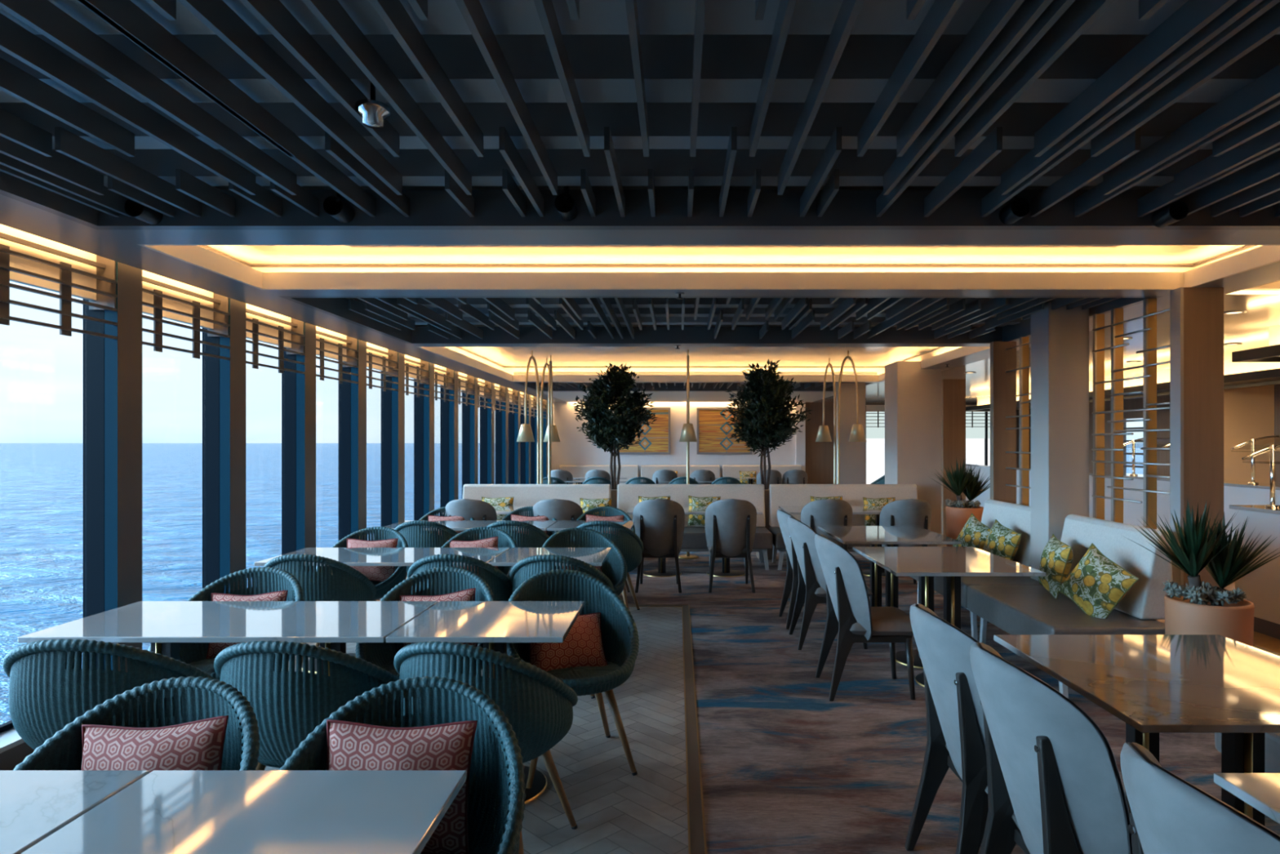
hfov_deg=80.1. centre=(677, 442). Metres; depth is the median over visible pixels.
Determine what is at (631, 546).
tub chair
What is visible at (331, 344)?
window valance
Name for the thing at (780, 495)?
banquette
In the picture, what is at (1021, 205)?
ceiling spotlight
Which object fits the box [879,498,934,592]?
upholstered dining chair
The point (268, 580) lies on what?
tub chair
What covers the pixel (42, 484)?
sea
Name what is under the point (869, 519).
cushion
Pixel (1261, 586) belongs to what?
buffet counter
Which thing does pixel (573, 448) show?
wall
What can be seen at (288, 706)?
tub chair
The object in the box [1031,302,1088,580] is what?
column
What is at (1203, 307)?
post
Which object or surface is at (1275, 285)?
trim
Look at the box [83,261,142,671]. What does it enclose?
wall column
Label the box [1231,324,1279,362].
canopy
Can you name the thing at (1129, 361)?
recessed light
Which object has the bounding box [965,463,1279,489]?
countertop
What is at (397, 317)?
ceiling panel
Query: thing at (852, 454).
wall
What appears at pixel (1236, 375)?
canopy
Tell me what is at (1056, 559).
cushion
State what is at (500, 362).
ceiling
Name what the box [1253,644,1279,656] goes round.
trim
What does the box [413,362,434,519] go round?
wall column
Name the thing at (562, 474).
upholstered dining chair
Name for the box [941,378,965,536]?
wall
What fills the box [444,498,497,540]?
upholstered dining chair
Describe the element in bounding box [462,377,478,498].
wall column
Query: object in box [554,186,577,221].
ceiling spotlight
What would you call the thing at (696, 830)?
trim
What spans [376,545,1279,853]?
floor
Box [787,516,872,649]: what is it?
upholstered dining chair
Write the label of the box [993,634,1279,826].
dining table
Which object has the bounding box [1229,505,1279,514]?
countertop
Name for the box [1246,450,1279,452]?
glass shelf
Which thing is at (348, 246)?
trim
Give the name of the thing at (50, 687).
tub chair
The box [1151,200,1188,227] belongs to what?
ceiling spotlight
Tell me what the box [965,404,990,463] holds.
window
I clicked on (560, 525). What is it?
dining table
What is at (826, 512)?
upholstered dining chair
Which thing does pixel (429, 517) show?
cushion
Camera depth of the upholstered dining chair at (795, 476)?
16.03 m
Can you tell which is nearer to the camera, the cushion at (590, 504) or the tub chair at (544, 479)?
the cushion at (590, 504)
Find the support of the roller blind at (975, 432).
attached to the window at (977, 423)
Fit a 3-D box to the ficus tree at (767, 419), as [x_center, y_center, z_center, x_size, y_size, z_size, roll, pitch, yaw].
[1.179,0.216,10.003,1.236,2.608,1.221,0,0,0]
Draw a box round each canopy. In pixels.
[965,360,1279,411]
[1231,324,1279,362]
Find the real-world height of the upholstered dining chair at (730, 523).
0.956 m
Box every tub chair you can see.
[2,638,215,750]
[13,675,259,769]
[147,566,303,679]
[213,640,399,769]
[263,553,376,663]
[279,675,525,853]
[315,526,408,646]
[355,566,495,677]
[393,640,577,853]
[394,520,464,579]
[407,553,512,600]
[419,506,474,541]
[441,526,517,579]
[480,520,549,547]
[501,506,558,537]
[506,568,639,788]
[509,554,614,698]
[536,476,566,484]
[542,527,627,595]
[573,520,644,610]
[577,506,635,591]
[582,476,610,484]
[625,476,655,484]
[668,476,698,484]
[711,476,741,484]
[871,475,884,484]
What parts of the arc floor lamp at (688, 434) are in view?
lamp shade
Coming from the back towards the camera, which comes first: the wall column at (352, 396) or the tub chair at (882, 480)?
the tub chair at (882, 480)
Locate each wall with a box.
[551,401,795,477]
[795,401,805,471]
[805,401,833,484]
[835,382,865,484]
[865,402,1031,466]
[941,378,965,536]
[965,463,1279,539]
[990,341,1016,503]
[1088,383,1279,483]
[1223,384,1274,483]
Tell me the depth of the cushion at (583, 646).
3.66 m
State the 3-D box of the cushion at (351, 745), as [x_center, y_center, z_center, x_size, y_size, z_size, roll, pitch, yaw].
[-0.727,0.895,1.969,0.398,0.364,0.204,0,0,-2]
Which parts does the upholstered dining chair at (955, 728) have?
leg, backrest, seat frame, seat, leg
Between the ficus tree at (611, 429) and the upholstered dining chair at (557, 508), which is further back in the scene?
the ficus tree at (611, 429)
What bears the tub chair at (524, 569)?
on the floor at (532, 843)
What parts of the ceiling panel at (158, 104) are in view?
panel frame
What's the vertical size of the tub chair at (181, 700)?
0.870 m
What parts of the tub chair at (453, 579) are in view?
seat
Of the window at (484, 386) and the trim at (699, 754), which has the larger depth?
the window at (484, 386)
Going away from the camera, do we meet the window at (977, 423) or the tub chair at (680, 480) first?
the tub chair at (680, 480)
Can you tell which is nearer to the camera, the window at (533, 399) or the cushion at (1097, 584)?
the cushion at (1097, 584)
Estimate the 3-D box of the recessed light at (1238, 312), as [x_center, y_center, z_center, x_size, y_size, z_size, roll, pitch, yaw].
[4.100,-0.956,5.600,0.156,0.008,0.156,0,0,0]
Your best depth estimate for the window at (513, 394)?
14.15 m
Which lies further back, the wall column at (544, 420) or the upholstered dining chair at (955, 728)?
the wall column at (544, 420)
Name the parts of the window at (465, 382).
louver plate, valance rail, louver rod, louver rod, louver rod, louver rod, louver rod, louver plate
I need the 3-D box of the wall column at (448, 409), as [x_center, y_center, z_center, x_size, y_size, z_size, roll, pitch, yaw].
[-3.115,0.141,10.373,0.190,2.442,0.190,0,0,0]
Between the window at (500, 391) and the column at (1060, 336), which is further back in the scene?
the window at (500, 391)
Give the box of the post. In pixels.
[1183,287,1223,586]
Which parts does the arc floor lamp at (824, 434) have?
lamp shade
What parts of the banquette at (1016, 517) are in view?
leg, seat, backrest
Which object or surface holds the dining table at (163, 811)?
on the floor at (532, 843)
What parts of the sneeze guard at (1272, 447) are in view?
arched rail, post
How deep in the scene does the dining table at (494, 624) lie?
3.28 m
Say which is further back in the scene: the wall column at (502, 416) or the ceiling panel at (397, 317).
the wall column at (502, 416)
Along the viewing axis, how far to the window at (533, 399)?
16.21 m
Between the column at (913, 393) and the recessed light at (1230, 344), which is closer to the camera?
the recessed light at (1230, 344)
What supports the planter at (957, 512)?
on the floor at (1268, 642)
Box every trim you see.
[0,727,25,753]
[348,245,1119,247]
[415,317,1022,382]
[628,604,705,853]
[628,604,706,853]
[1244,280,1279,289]
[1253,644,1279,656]
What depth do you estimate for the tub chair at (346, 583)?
4.52 m
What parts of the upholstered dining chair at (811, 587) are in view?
leg, backrest, leg, seat frame, seat, leg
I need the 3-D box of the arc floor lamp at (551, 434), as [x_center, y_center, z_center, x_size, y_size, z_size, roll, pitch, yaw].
[-1.770,0.152,10.589,0.280,2.735,0.458,0,0,0]
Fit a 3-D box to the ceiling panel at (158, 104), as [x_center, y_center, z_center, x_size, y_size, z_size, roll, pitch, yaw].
[0.285,-1.110,1.840,5.810,0.300,3.180,0,0,0]
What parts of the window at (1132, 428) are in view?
louver rod, louver rod, louver rod, louver rod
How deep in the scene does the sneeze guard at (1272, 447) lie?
6.07 m
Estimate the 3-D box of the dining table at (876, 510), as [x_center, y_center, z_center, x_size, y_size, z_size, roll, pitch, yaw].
[1.980,1.145,8.820,1.500,0.750,0.850,0,0,0]
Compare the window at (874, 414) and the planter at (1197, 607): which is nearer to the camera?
the planter at (1197, 607)
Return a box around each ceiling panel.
[0,0,1279,230]
[280,296,1162,343]
[513,372,876,391]
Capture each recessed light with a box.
[1123,337,1132,339]
[1125,360,1141,362]
[1223,310,1247,315]
[1223,342,1241,345]
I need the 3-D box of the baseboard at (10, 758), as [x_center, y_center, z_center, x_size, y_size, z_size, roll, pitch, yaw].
[-3.019,1.452,7.800,0.010,0.135,20.800,0,0,0]
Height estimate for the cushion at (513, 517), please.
0.367 m
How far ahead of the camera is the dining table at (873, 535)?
6.38 m
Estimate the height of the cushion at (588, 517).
0.364 m
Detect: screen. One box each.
[1005,337,1031,506]
[1091,297,1169,619]
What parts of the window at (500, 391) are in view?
louver plate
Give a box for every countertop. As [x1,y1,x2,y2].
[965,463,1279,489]
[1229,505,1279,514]
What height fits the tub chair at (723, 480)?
0.870 m
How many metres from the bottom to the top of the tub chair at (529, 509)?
0.870 m
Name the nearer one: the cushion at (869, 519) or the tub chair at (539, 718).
the tub chair at (539, 718)
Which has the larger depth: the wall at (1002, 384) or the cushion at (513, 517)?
the cushion at (513, 517)
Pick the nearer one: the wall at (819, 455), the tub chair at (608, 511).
the tub chair at (608, 511)
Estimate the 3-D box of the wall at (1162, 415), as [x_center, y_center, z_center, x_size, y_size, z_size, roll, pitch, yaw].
[9.075,0.040,7.800,0.150,2.960,20.800,0,0,0]
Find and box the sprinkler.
[675,292,684,299]
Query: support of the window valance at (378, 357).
in the wall
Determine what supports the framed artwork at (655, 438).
attached to the wall at (573, 448)
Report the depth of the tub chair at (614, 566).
5.81 m
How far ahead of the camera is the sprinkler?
4.87 m
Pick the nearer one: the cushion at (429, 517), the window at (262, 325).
the window at (262, 325)
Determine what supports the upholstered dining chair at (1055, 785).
on the floor at (787, 768)
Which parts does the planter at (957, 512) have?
stem, pot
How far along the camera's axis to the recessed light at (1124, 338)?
6.95 m
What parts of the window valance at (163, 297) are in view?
louver plate, valance rail, louver rod, louver rod, louver rod, louver rod, louver rod, louver plate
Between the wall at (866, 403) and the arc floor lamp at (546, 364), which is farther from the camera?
the wall at (866, 403)
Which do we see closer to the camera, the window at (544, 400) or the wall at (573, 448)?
the window at (544, 400)
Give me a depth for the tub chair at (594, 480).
14.59 m
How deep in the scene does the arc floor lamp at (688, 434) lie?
9.87 m
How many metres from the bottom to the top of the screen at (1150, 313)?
2.480 m
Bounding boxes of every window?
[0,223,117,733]
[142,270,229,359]
[245,303,304,373]
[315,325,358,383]
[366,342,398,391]
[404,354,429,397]
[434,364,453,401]
[457,371,474,405]
[478,378,491,408]
[494,383,506,411]
[508,387,518,413]
[520,391,528,415]
[530,395,537,417]
[539,398,546,418]
[865,404,884,484]
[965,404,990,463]
[1123,426,1143,467]
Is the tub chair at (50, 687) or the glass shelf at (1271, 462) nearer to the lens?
the tub chair at (50, 687)
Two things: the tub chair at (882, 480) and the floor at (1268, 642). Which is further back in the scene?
the tub chair at (882, 480)
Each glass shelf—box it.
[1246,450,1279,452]
[1253,461,1279,463]
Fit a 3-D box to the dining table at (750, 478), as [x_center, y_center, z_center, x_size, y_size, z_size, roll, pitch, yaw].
[2.000,1.145,16.950,1.500,0.750,0.800,0,0,0]
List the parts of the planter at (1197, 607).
stem, pot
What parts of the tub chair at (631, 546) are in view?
leg, leg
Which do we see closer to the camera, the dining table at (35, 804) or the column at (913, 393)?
the dining table at (35, 804)
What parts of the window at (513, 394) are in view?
louver plate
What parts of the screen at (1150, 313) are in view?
gold post, steel rod, steel rod, steel rod, steel rod, steel rod, gold post, steel rod, steel rod, steel rod, steel rod, steel rod, steel rod, steel rod, steel rod, steel rod, steel rod, gold post, steel rod, steel rod, steel rod, steel rod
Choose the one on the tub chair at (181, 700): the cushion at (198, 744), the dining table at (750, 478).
the cushion at (198, 744)
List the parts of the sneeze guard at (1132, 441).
post, arched rail, curved glass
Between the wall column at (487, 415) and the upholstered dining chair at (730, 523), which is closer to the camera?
the upholstered dining chair at (730, 523)
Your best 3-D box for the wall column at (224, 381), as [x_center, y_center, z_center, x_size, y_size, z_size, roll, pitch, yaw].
[-3.115,0.141,5.223,0.190,2.442,0.190,0,0,0]
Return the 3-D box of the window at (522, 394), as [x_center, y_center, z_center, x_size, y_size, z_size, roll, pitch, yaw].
[-3.114,0.131,15.008,0.183,2.461,0.840,0,0,0]
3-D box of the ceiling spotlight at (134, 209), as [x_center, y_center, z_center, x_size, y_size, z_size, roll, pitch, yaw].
[-2.324,-1.036,3.310,0.084,0.141,0.120,0,0,0]
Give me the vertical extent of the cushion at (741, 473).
0.412 m
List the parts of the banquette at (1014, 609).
leg, leg, seat, backrest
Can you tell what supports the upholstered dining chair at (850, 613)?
on the floor at (787, 768)
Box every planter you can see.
[929,457,990,546]
[1120,501,1279,646]
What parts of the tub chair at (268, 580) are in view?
seat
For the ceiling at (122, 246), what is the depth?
4.57 m
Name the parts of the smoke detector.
stem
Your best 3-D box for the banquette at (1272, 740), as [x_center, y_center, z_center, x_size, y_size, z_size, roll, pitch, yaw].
[2.605,1.026,2.120,0.829,0.988,1.992,0,0,0]
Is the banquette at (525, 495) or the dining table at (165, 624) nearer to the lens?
the dining table at (165, 624)
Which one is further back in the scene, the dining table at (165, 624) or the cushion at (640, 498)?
the cushion at (640, 498)
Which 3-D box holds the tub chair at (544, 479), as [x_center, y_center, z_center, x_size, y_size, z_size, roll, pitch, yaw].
[-2.450,1.089,14.889,0.646,0.870,0.675,0,0,0]
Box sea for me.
[0,443,1143,724]
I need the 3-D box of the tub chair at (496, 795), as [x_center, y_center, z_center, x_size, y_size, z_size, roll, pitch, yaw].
[-0.690,1.089,1.811,0.646,0.870,0.675,0,0,-2]
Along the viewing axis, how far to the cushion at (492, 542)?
5.76 m
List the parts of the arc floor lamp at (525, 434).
lamp shade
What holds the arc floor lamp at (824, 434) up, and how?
on the floor at (787, 768)
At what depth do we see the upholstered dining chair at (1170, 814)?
1.28 m
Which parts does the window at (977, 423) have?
louver plate, louver rod, louver rod, louver rod, louver rod, louver rod, frosted pane, frame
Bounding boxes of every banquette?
[462,484,610,515]
[559,465,638,484]
[617,484,772,569]
[640,465,719,482]
[722,465,801,484]
[768,484,937,569]
[911,498,1042,640]
[967,514,1172,698]
[1214,732,1279,773]
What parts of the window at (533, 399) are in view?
louver plate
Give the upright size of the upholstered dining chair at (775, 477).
0.956 m
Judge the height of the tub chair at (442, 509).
0.870 m
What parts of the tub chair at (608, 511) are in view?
leg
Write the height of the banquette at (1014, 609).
0.988 m
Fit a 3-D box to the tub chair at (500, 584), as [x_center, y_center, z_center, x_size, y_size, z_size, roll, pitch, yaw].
[-1.360,1.089,4.789,0.646,0.870,0.675,0,0,0]
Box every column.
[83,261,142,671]
[202,297,245,593]
[281,321,315,571]
[338,339,366,541]
[381,352,404,526]
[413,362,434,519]
[440,370,457,515]
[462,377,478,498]
[480,382,494,484]
[495,386,508,484]
[508,391,519,484]
[520,394,530,484]
[530,409,537,484]
[539,400,551,483]
[884,360,941,546]
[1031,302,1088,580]
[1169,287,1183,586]
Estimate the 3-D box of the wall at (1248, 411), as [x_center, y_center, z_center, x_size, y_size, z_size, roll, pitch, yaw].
[7.400,0.280,10.150,0.900,2.480,0.300,0,0,0]
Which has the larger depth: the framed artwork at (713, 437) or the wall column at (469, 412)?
the framed artwork at (713, 437)
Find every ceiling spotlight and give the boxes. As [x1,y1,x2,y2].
[124,199,163,224]
[323,191,354,222]
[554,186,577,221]
[999,194,1030,224]
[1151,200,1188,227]
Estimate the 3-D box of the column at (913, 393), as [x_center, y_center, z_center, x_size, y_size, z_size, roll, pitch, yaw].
[3.150,0.230,10.200,0.580,2.580,0.600,0,0,0]
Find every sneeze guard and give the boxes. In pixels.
[1123,437,1169,475]
[1231,435,1279,484]
[1241,444,1279,507]
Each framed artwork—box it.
[615,407,670,453]
[697,407,751,453]
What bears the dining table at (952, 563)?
on the floor at (787, 768)
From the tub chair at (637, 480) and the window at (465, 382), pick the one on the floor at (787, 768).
the tub chair at (637, 480)
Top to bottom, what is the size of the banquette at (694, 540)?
0.988 m
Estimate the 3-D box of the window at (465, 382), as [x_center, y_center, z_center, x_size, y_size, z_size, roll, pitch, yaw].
[-3.114,0.131,10.888,0.183,2.461,0.840,0,0,0]
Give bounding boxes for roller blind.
[866,411,884,438]
[965,411,990,438]
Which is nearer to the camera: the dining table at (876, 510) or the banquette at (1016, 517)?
the banquette at (1016, 517)
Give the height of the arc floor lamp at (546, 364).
2.735 m
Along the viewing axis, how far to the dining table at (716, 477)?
16.91 m
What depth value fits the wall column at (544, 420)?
17.49 m
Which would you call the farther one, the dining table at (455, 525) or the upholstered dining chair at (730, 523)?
the upholstered dining chair at (730, 523)
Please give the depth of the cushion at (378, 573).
5.74 m
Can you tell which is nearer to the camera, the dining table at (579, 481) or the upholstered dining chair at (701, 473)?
the dining table at (579, 481)
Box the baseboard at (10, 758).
[0,572,407,769]
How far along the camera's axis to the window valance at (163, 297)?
4.76 m
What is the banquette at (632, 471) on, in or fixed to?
on the floor at (787, 768)
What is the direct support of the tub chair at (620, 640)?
on the floor at (532, 843)
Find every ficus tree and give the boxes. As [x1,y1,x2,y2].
[573,362,657,507]
[720,359,813,559]
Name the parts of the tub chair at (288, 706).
leg, seat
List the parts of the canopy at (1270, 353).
canopy frame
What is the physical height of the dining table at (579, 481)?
0.750 m
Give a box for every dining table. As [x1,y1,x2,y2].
[0,769,149,853]
[17,600,438,675]
[20,769,466,853]
[253,547,510,673]
[383,520,558,533]
[386,600,584,804]
[488,547,611,569]
[493,506,586,514]
[546,520,635,530]
[562,479,629,484]
[572,475,629,484]
[626,506,762,577]
[659,479,728,484]
[677,475,719,479]
[732,475,782,484]
[778,506,885,577]
[817,525,961,608]
[852,546,1045,686]
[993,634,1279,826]
[1213,773,1279,823]
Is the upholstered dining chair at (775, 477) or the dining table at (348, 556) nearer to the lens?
the dining table at (348, 556)
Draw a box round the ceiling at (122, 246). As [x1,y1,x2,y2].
[0,194,1279,402]
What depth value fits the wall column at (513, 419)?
14.40 m
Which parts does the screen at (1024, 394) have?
steel rod, steel rod, steel rod, steel rod, steel rod, steel rod, steel rod, steel rod, gold post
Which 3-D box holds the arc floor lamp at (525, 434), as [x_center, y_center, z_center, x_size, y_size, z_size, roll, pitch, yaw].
[-1.914,0.152,10.050,0.428,2.735,0.280,0,0,0]
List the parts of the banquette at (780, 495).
leg, leg, frame, backrest, seat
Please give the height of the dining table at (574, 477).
0.750 m
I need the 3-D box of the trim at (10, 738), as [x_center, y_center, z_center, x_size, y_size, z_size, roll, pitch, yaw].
[-3.120,1.441,7.800,0.200,0.158,20.800,0,0,0]
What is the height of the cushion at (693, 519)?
0.424 m
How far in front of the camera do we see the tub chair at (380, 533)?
5.82 m
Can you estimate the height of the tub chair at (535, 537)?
0.870 m
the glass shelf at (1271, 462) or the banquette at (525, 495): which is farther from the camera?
the banquette at (525, 495)
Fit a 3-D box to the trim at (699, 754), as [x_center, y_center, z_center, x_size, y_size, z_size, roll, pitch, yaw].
[-1.456,1.524,2.257,3.129,0.016,9.714,0,0,0]
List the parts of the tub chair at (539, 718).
leg, leg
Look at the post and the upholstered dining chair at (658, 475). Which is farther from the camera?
the upholstered dining chair at (658, 475)
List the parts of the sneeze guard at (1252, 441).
post, arched rail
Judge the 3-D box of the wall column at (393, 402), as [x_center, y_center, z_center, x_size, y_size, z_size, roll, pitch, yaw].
[-3.115,0.141,8.313,0.190,2.442,0.190,0,0,0]
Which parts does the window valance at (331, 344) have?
louver plate, valance rail, louver rod, louver rod, louver rod, louver rod, louver rod, louver plate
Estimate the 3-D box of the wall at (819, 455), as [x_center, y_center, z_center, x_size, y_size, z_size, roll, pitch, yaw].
[3.750,0.040,18.375,1.400,2.960,0.150,0,0,0]
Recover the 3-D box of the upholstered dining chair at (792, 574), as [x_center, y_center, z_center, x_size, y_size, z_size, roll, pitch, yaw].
[1.135,1.043,6.420,0.589,0.956,0.534,0,0,0]
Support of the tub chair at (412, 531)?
on the floor at (532, 843)
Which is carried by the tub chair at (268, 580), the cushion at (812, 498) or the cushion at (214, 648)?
the cushion at (214, 648)
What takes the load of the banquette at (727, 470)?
on the floor at (787, 768)
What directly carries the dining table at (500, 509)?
on the floor at (787, 768)
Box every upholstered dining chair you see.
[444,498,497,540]
[533,498,583,542]
[551,469,573,484]
[585,469,610,484]
[632,498,684,592]
[652,469,677,484]
[689,469,715,484]
[704,498,756,592]
[756,469,782,485]
[777,509,798,629]
[782,469,807,484]
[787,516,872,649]
[800,498,852,551]
[814,533,915,701]
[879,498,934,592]
[904,603,988,853]
[969,641,1132,853]
[1120,742,1279,853]
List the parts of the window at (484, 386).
louver plate, louver plate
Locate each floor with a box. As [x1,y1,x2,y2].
[264,606,688,853]
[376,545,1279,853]
[941,544,1279,653]
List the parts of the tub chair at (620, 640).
leg, seat, leg, leg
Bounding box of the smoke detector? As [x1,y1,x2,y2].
[355,81,390,128]
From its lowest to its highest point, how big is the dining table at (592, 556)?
0.750 m
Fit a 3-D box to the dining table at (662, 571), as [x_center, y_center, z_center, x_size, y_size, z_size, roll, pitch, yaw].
[0.190,1.145,8.820,1.500,0.750,0.850,0,0,0]
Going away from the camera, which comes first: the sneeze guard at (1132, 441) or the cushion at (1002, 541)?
the cushion at (1002, 541)
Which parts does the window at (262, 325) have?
louver plate, valance rail, louver rod, louver rod, louver rod, louver rod, louver rod, louver plate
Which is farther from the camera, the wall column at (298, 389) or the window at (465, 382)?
the window at (465, 382)
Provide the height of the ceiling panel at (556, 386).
0.300 m
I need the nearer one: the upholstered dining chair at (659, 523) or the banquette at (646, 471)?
the upholstered dining chair at (659, 523)
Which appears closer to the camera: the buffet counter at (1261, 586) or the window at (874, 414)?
the buffet counter at (1261, 586)
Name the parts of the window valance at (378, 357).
louver plate, valance rail, louver rod, louver rod, louver rod, louver rod, louver rod, louver plate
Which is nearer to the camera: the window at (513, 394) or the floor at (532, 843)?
the floor at (532, 843)
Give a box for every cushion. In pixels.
[80,715,228,772]
[206,590,288,658]
[326,719,477,853]
[346,537,398,581]
[399,587,477,647]
[427,515,464,538]
[447,536,498,573]
[481,496,514,519]
[511,514,548,533]
[528,612,608,671]
[562,565,602,572]
[579,497,612,515]
[585,514,624,534]
[638,495,671,502]
[687,495,720,525]
[739,471,756,484]
[809,495,842,502]
[862,497,895,525]
[952,512,991,550]
[982,519,1022,560]
[1038,533,1073,599]
[1057,542,1138,618]
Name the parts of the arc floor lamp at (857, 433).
lamp shade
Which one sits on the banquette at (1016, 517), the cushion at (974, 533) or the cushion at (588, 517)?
the cushion at (974, 533)
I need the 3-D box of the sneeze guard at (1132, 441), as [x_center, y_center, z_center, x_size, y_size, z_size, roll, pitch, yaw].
[6.378,0.189,10.117,0.525,0.543,1.067,0,0,0]
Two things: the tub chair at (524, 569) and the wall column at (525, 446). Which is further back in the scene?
the wall column at (525, 446)
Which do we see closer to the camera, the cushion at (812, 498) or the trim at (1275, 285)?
the trim at (1275, 285)
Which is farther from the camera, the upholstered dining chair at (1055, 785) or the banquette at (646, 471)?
the banquette at (646, 471)
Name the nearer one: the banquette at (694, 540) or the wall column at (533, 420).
the banquette at (694, 540)
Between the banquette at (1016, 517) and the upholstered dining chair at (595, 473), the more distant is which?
the upholstered dining chair at (595, 473)
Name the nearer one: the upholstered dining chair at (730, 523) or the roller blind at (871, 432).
the upholstered dining chair at (730, 523)
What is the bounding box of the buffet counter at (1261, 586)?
[1229,505,1279,639]
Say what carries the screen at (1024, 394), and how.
on the floor at (787, 768)
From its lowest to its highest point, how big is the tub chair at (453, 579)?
0.870 m
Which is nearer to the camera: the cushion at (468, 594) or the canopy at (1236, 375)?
the cushion at (468, 594)
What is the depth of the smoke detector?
2.29 m
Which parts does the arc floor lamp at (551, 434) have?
lamp shade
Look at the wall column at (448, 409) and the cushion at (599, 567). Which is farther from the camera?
the wall column at (448, 409)
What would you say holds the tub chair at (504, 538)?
on the floor at (532, 843)
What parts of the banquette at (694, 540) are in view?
backrest, frame, seat, leg, leg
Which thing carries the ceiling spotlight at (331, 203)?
attached to the ceiling panel at (158, 104)
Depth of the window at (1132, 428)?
14.97 m
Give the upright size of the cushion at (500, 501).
0.412 m
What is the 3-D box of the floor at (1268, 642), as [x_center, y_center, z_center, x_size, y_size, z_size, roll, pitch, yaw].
[6.180,1.526,5.000,5.640,0.012,15.200,0,0,0]
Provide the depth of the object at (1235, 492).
9.87 m
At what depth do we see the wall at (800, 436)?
18.15 m
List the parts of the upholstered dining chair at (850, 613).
leg, backrest, leg, seat, seat frame, leg, leg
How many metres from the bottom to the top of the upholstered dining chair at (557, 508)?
0.956 m
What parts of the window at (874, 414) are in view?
frame, frosted pane, louver plate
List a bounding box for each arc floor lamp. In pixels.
[516,350,539,484]
[540,358,548,484]
[543,355,559,484]
[678,349,698,559]
[815,358,836,484]
[837,351,866,484]
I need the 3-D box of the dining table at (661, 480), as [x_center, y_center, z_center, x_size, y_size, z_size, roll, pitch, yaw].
[0.400,1.145,15.450,1.500,0.750,0.700,0,0,0]
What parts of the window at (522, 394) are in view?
louver plate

